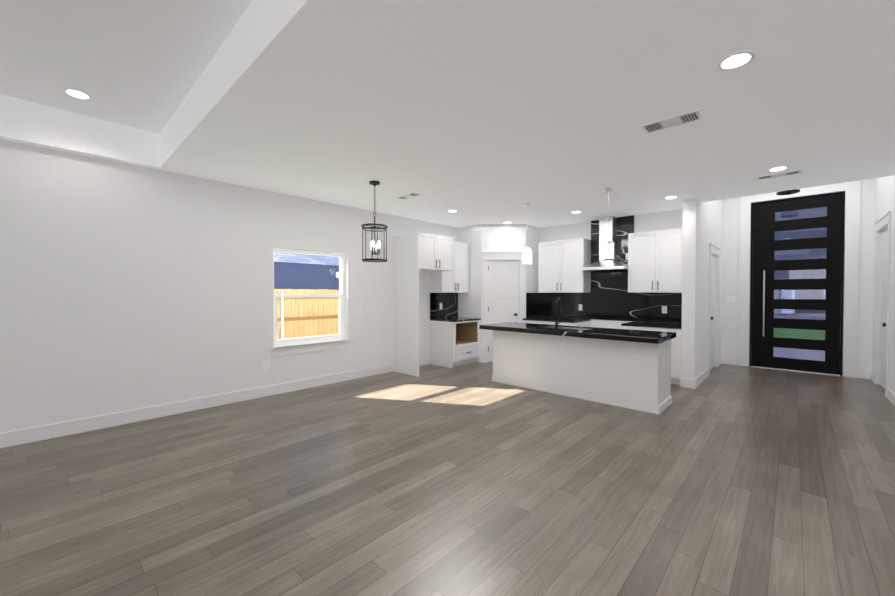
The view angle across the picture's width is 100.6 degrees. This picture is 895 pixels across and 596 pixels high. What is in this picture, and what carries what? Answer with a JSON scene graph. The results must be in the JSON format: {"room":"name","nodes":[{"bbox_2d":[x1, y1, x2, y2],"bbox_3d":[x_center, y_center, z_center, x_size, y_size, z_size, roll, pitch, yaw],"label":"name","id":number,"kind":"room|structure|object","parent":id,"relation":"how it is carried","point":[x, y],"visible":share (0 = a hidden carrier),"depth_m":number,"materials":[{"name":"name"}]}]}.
{"room":"empty living room","nodes":[
{"label":"empty living room","id":0,"kind":"room"},
{"bbox_2d":[0,139,457,432],"bbox_3d":[-2.958,-0.432,4.523,0.220,3.500,11.800,1,1,43],"label":"wall","id":1,"kind":"structure","parent":0,"point":[125,287],"depth_m":4.07,"materials":[{"name":"paint"}]},
{"bbox_2d":[0,357,429,448],"bbox_3d":[-3.550,1.261,3.738,0.011,0.135,9.410,1,1,43],"label":"baseboard","id":2,"kind":"structure","parent":1,"relation":"attached to","point":[28,435],"depth_m":4.17,"materials":[{"name":"paint"}]},
{"bbox_2d":[263,360,268,369],"bbox_3d":[-2.416,0.892,4.952,0.006,0.120,0.075,1,1,43],"label":"outlet","id":3,"kind":"object","parent":1,"relation":"attached to","point":[265,364],"visible":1,"depth_m":4.95,"materials":[{"name":"white plastic"}]},
{"bbox_2d":[270,248,351,356],"bbox_3d":[-2.013,0.046,5.481,0.205,1.477,1.240,1,1,43],"label":"living room window","id":4,"kind":"structure","parent":1,"relation":"in","point":[290,346],"depth_m":5.47,"materials":[{"name":"white plastic"}]},
{"bbox_2d":[430,293,457,318],"bbox_3d":[-0.060,0.145,7.460,0.017,0.503,0.803,1,1,43],"label":"backsplash","id":5,"kind":"structure","parent":1,"relation":"attached to","point":[449,301],"depth_m":7.43,"materials":[{"name":"black stone"}]},
{"bbox_2d":[430,241,467,292],"bbox_3d":[0.055,-0.603,7.320,0.362,0.995,0.775,1,1,43],"label":"upper cabinet","id":6,"kind":"object","parent":1,"relation":"attached to","point":[455,280],"visible":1,"depth_m":7.21,"materials":[{"name":"white wood"}]},
{"bbox_2d":[0,362,894,595],"bbox_3d":[0.571,1.372,2.760,8.200,0.060,14.000,1,1,43],"label":"floor","id":7,"kind":"structure","parent":0,"point":[472,479],"depth_m":2.53,"materials":[{"name":"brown wood"}]},
{"bbox_2d":[393,232,452,376],"bbox_3d":[-0.406,0.099,6.619,0.657,2.380,0.885,1,1,43],"label":"tall cabinet","id":8,"kind":"object","parent":7,"relation":"on","point":[415,254],"visible":1,"depth_m":6.31,"materials":[{"name":"white wood"}]},
{"bbox_2d":[430,317,480,367],"bbox_3d":[0.175,0.841,7.249,0.661,0.880,0.805,1,1,43],"label":"base cabinet","id":9,"kind":"object","parent":7,"relation":"on","point":[454,341],"visible":1,"depth_m":7.05,"materials":[{"name":"white wood"}]},
{"bbox_2d":[523,317,590,326],"bbox_3d":[2.083,0.842,7.156,1.077,0.880,0.692,1,1,43],"label":"base cabinet","id":10,"kind":"object","parent":7,"relation":"on","point":[564,321],"visible":0.27,"depth_m":6.96,"materials":[{"name":"white wood"}]},
{"bbox_2d":[492,330,672,413],"bbox_3d":[1.755,0.898,5.225,2.336,0.820,0.610,1,1,43],"label":"kitchen island","id":11,"kind":"object","parent":7,"relation":"on","point":[627,368],"depth_m":4.75,"materials":[{"name":"white wood"}]},
{"bbox_2d":[479,322,674,345],"bbox_3d":[1.691,0.458,5.231,2.490,0.060,0.840,1,1,43],"label":"island countertop","id":12,"kind":"structure","parent":11,"relation":"on","point":[520,328],"depth_m":4.81,"materials":[{"name":"black stone"}]},
{"bbox_2d":[554,298,562,328],"bbox_3d":[1.578,0.211,5.181,0.099,0.436,0.211,1,1,43],"label":"island faucet","id":13,"kind":"object","parent":12,"relation":"on","point":[556,324],"visible":1,"depth_m":5.13,"materials":[{"name":"black metal"}]},
{"bbox_2d":[621,321,681,384],"bbox_3d":[3.342,0.858,5.981,0.847,0.880,0.692,1,1,43],"label":"base cabinet","id":14,"kind":"object","parent":7,"relation":"on","point":[675,349],"visible":0.33,"depth_m":5.56,"materials":[{"name":"white wood"}]},
{"bbox_2d":[0,0,894,227],"bbox_3d":[0.571,-1.828,2.716,8.200,0.860,14.000,1,1,43],"label":"ceiling","id":15,"kind":"structure","parent":0,"point":[474,112],"depth_m":2.74,"materials":[{"name":"paint"}]},
{"bbox_2d":[63,88,91,99],"bbox_3d":[-3.196,-1.760,3.209,0.176,0.007,0.176,1,1,43],"label":"recessed light","id":16,"kind":"object","parent":15,"relation":"in","point":[75,93],"visible":1,"depth_m":3.20,"materials":[{"name":"white plastic"}]},
{"bbox_2d":[361,181,387,261],"bbox_3d":[-0.894,-0.935,4.559,0.320,0.969,0.320,1,1,43],"label":"pendant lantern","id":17,"kind":"object","parent":15,"relation":"hanging from","point":[374,227],"visible":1,"depth_m":4.53,"materials":[{"name":"black metal"}]},
{"bbox_2d":[395,192,420,199],"bbox_3d":[-0.552,-1.426,5.198,0.380,0.010,0.150,1,1,43],"label":"ceiling vent","id":18,"kind":"object","parent":15,"relation":"in","point":[408,195],"visible":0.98,"depth_m":5.16,"materials":[{"name":"white plastic"}]},
{"bbox_2d":[522,203,531,264],"bbox_3d":[1.218,-0.974,5.679,0.144,0.922,0.144,1,1,43],"label":"crystal pendant light","id":19,"kind":"object","parent":15,"relation":"hanging from","point":[526,256],"visible":1,"depth_m":5.63,"materials":[{"name":"white glass"}]},
{"bbox_2d":[602,188,613,259],"bbox_3d":[2.109,-0.963,4.875,0.144,0.922,0.144,1,1,43],"label":"crystal pendant light","id":20,"kind":"object","parent":15,"relation":"hanging from","point":[607,249],"visible":1,"depth_m":4.83,"materials":[{"name":"white glass"}]},
{"bbox_2d":[664,196,677,198],"bbox_3d":[3.178,-1.428,5.281,0.176,0.007,0.176,1,1,43],"label":"recessed light","id":21,"kind":"object","parent":15,"relation":"in","point":[670,197],"visible":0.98,"depth_m":5.27,"materials":[{"name":"white plastic"}]},
{"bbox_2d":[641,110,702,132],"bbox_3d":[1.776,-1.395,2.951,0.390,0.010,0.180,1,1,43],"label":"ceiling vent","id":22,"kind":"object","parent":15,"relation":"in","point":[691,116],"visible":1,"depth_m":2.93,"materials":[{"name":"white plastic"}]},
{"bbox_2d":[717,51,754,69],"bbox_3d":[1.686,-1.386,2.173,0.176,0.007,0.176,1,1,43],"label":"recessed light","id":23,"kind":"object","parent":15,"relation":"in","point":[736,60],"visible":1,"depth_m":2.16,"materials":[{"name":"white plastic"}]},
{"bbox_2d":[767,166,788,171],"bbox_3d":[3.616,-1.412,4.065,0.176,0.007,0.176,1,1,43],"label":"recessed light","id":24,"kind":"object","parent":15,"relation":"in","point":[779,168],"visible":1,"depth_m":4.05,"materials":[{"name":"white plastic"}]},
{"bbox_2d":[757,169,801,179],"bbox_3d":[3.807,-1.413,4.270,0.380,0.010,0.140,1,1,43],"label":"ceiling vent","id":25,"kind":"object","parent":15,"relation":"in","point":[779,174],"visible":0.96,"depth_m":4.24,"materials":[{"name":"white plastic"}]},
{"bbox_2d":[776,189,799,194],"bbox_3d":[5.256,-1.845,5.730,0.278,0.502,0.278,1,1,43],"label":"ceiling light","id":26,"kind":"object","parent":15,"relation":"hanging from","point":[789,192],"visible":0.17,"depth_m":5.70,"materials":[{"name":"black metal"}]},
{"bbox_2d":[458,224,480,361],"bbox_3d":[0.473,-0.094,7.590,0.620,2.740,0.100,1,1,43],"label":"wall","id":27,"kind":"structure","parent":0,"point":[469,304],"depth_m":7.49,"materials":[{"name":"paint"}]},
{"bbox_2d":[481,224,525,362],"bbox_3d":[1.109,-0.092,7.408,0.891,2.740,0.100,0,1,-2],"label":"wall","id":28,"kind":"structure","parent":0,"point":[503,237],"depth_m":7.34,"materials":[{"name":"paint"}]},
{"bbox_2d":[483,251,523,362],"bbox_3d":[1.112,0.179,7.342,0.840,2.200,0.033,0,1,-2],"label":"door frame","id":29,"kind":"structure","parent":28,"relation":"attached to","point":[502,255],"depth_m":7.33,"materials":[{"name":"paint"}]},
{"bbox_2d":[488,260,518,361],"bbox_3d":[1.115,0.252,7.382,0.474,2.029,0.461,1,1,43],"label":"pantry door","id":30,"kind":"structure","parent":28,"relation":"in","point":[503,291],"depth_m":7.36,"materials":[{"name":"paint"}]},
{"bbox_2d":[526,224,539,292],"bbox_3d":[1.704,-0.094,7.605,0.100,2.740,0.540,1,1,43],"label":"wall","id":31,"kind":"structure","parent":0,"point":[532,237],"depth_m":7.56,"materials":[{"name":"paint"}]},
{"bbox_2d":[540,209,682,328],"bbox_3d":[2.519,-0.471,7.345,3.940,3.500,0.200,1,1,43],"label":"wall","id":32,"kind":"structure","parent":0,"point":[663,220],"depth_m":6.78,"materials":[{"name":"paint"}]},
{"bbox_2d":[538,238,590,292],"bbox_3d":[2.239,-0.601,7.189,0.920,0.995,0.363,1,1,43],"label":"upper cabinet","id":33,"kind":"object","parent":32,"relation":"attached to","point":[561,263],"visible":0.98,"depth_m":7.03,"materials":[{"name":"white wood"}]},
{"bbox_2d":[526,215,681,323],"bbox_3d":[2.724,-0.520,6.647,2.684,1.855,0.535,1,1,43],"label":"backsplash","id":34,"kind":"structure","parent":32,"relation":"attached to","point":[609,297],"depth_m":6.74,"materials":[{"name":"black stone"}]},
{"bbox_2d":[662,306,666,312],"bbox_3d":[3.603,0.195,6.170,0.075,0.120,0.006,1,1,43],"label":"outlet","id":35,"kind":"object","parent":34,"relation":"attached to","point":[664,309],"visible":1,"depth_m":6.17,"materials":[{"name":"white plastic"}]},
{"bbox_2d":[580,215,627,271],"bbox_3d":[2.814,-0.966,6.569,0.750,0.960,0.478,1,1,43],"label":"range hood","id":36,"kind":"object","parent":32,"relation":"attached to","point":[607,227],"visible":0.85,"depth_m":6.57,"materials":[{"name":"silver metal"}]},
{"bbox_2d":[628,228,681,292],"bbox_3d":[3.441,-0.586,6.068,0.847,0.995,0.363,1,1,43],"label":"upper cabinet","id":37,"kind":"object","parent":32,"relation":"attached to","point":[654,261],"visible":0.88,"depth_m":5.96,"materials":[{"name":"white wood"}]},
{"bbox_2d":[681,198,721,378],"bbox_3d":[4.457,-0.408,6.413,0.165,3.400,2.820,1,1,43],"label":"wall","id":38,"kind":"structure","parent":0,"point":[701,226],"depth_m":5.45,"materials":[{"name":"paint"}]},
{"bbox_2d":[692,368,708,388],"bbox_3d":[3.942,1.233,5.751,0.011,0.135,1.144,1,1,43],"label":"baseboard","id":39,"kind":"structure","parent":38,"relation":"attached to","point":[696,382],"depth_m":5.62,"materials":[{"name":"paint"}]},
{"bbox_2d":[710,255,715,369],"bbox_3d":[4.694,0.263,6.577,0.110,2.030,0.874,1,1,43],"label":"door","id":40,"kind":"structure","parent":38,"relation":"in","point":[712,324],"depth_m":6.68,"materials":[{"name":"paint"}]},
{"bbox_2d":[708,243,720,375],"bbox_3d":[4.659,0.187,6.609,0.194,2.205,1.130,1,1,43],"label":"door frame","id":41,"kind":"structure","parent":38,"relation":"attached to","point":[714,250],"depth_m":6.88,"materials":[{"name":"paint"}]},
{"bbox_2d":[719,357,723,364],"bbox_3d":[5.219,1.215,7.117,0.014,0.135,0.377,1,1,43],"label":"baseboard","id":42,"kind":"structure","parent":38,"relation":"attached to","point":[721,360],"depth_m":7.22,"materials":[{"name":"paint"}]},
{"bbox_2d":[721,178,874,375],"bbox_3d":[6.199,-0.460,6.579,2.155,3.500,0.200,1,1,43],"label":"wall","id":43,"kind":"structure","parent":0,"point":[730,274],"depth_m":6.47,"materials":[{"name":"paint"}]},
{"bbox_2d":[727,296,734,301],"bbox_3d":[5.452,0.017,7.137,0.120,0.120,0.006,1,1,43],"label":"light switch","id":44,"kind":"object","parent":43,"relation":"attached to","point":[730,298],"visible":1,"depth_m":7.14,"materials":[{"name":"white plastic"}]},
{"bbox_2d":[749,191,844,375],"bbox_3d":[6.127,-0.237,6.568,1.198,3.054,0.158,1,1,43],"label":"front door","id":45,"kind":"structure","parent":43,"relation":"in","point":[796,282],"depth_m":6.53,"materials":[{"name":"black wood"}]},
{"bbox_2d":[738,180,860,377],"bbox_3d":[6.091,-0.410,6.527,1.540,3.400,0.017,1,1,43],"label":"trim","id":46,"kind":"structure","parent":43,"relation":"attached to","point":[852,189],"depth_m":6.11,"materials":[{"name":"paint"}]},
{"bbox_2d":[872,175,894,393],"bbox_3d":[5.780,-0.385,4.713,0.180,3.400,3.100,1,1,43],"label":"wall","id":47,"kind":"structure","parent":0,"point":[884,198],"depth_m":4.85,"materials":[{"name":"paint"}]},
{"bbox_2d":[868,371,872,381],"bbox_3d":[6.651,1.233,5.816,0.014,0.135,0.327,1,1,43],"label":"baseboard","id":48,"kind":"structure","parent":47,"relation":"attached to","point":[870,374],"depth_m":5.93,"materials":[{"name":"paint"}]},
{"bbox_2d":[873,211,890,397],"bbox_3d":[6.211,0.086,5.221,0.194,2.445,1.140,1,1,43],"label":"door frame","id":49,"kind":"structure","parent":47,"relation":"attached to","point":[884,220],"depth_m":5.57,"materials":[{"name":"paint"}]},
{"bbox_2d":[879,229,887,388],"bbox_3d":[6.176,0.161,5.255,0.110,2.270,0.884,1,1,43],"label":"door","id":50,"kind":"structure","parent":47,"relation":"in","point":[883,302],"depth_m":5.36,"materials":[{"name":"paint"}]},
{"bbox_2d":[887,388,894,405],"bbox_3d":[5.230,1.253,4.291,0.011,0.135,1.600,1,1,43],"label":"baseboard","id":51,"kind":"structure","parent":47,"relation":"attached to","point":[890,395],"depth_m":4.69,"materials":[{"name":"paint"}]},
{"label":"outside","id":52,"kind":"structure","parent":0,"visible":0},
{"bbox_3d":[19.677,1.435,21.042,80.000,0.155,82.000,1,1,43],"label":"ground","id":53,"kind":"structure","parent":52,"visible":0},
{"bbox_2d":[274,289,338,339],"bbox_3d":[-2.999,0.641,10.739,0.080,1.785,20.012,1,1,43],"label":"fence","id":54,"kind":"object","parent":53,"relation":"on","point":[326,304],"depth_m":9.94,"materials":[{"name":"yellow wood"}]},
{"bbox_2d":[274,252,338,289],"bbox_3d":[-6.542,-1.612,14.006,6.400,6.200,25.000,1,1,43],"label":"neighbor house","id":55,"kind":"structure","parent":53,"relation":"on","point":[307,265],"depth_m":11.98,"materials":[{"name":"blue"}]}
]}

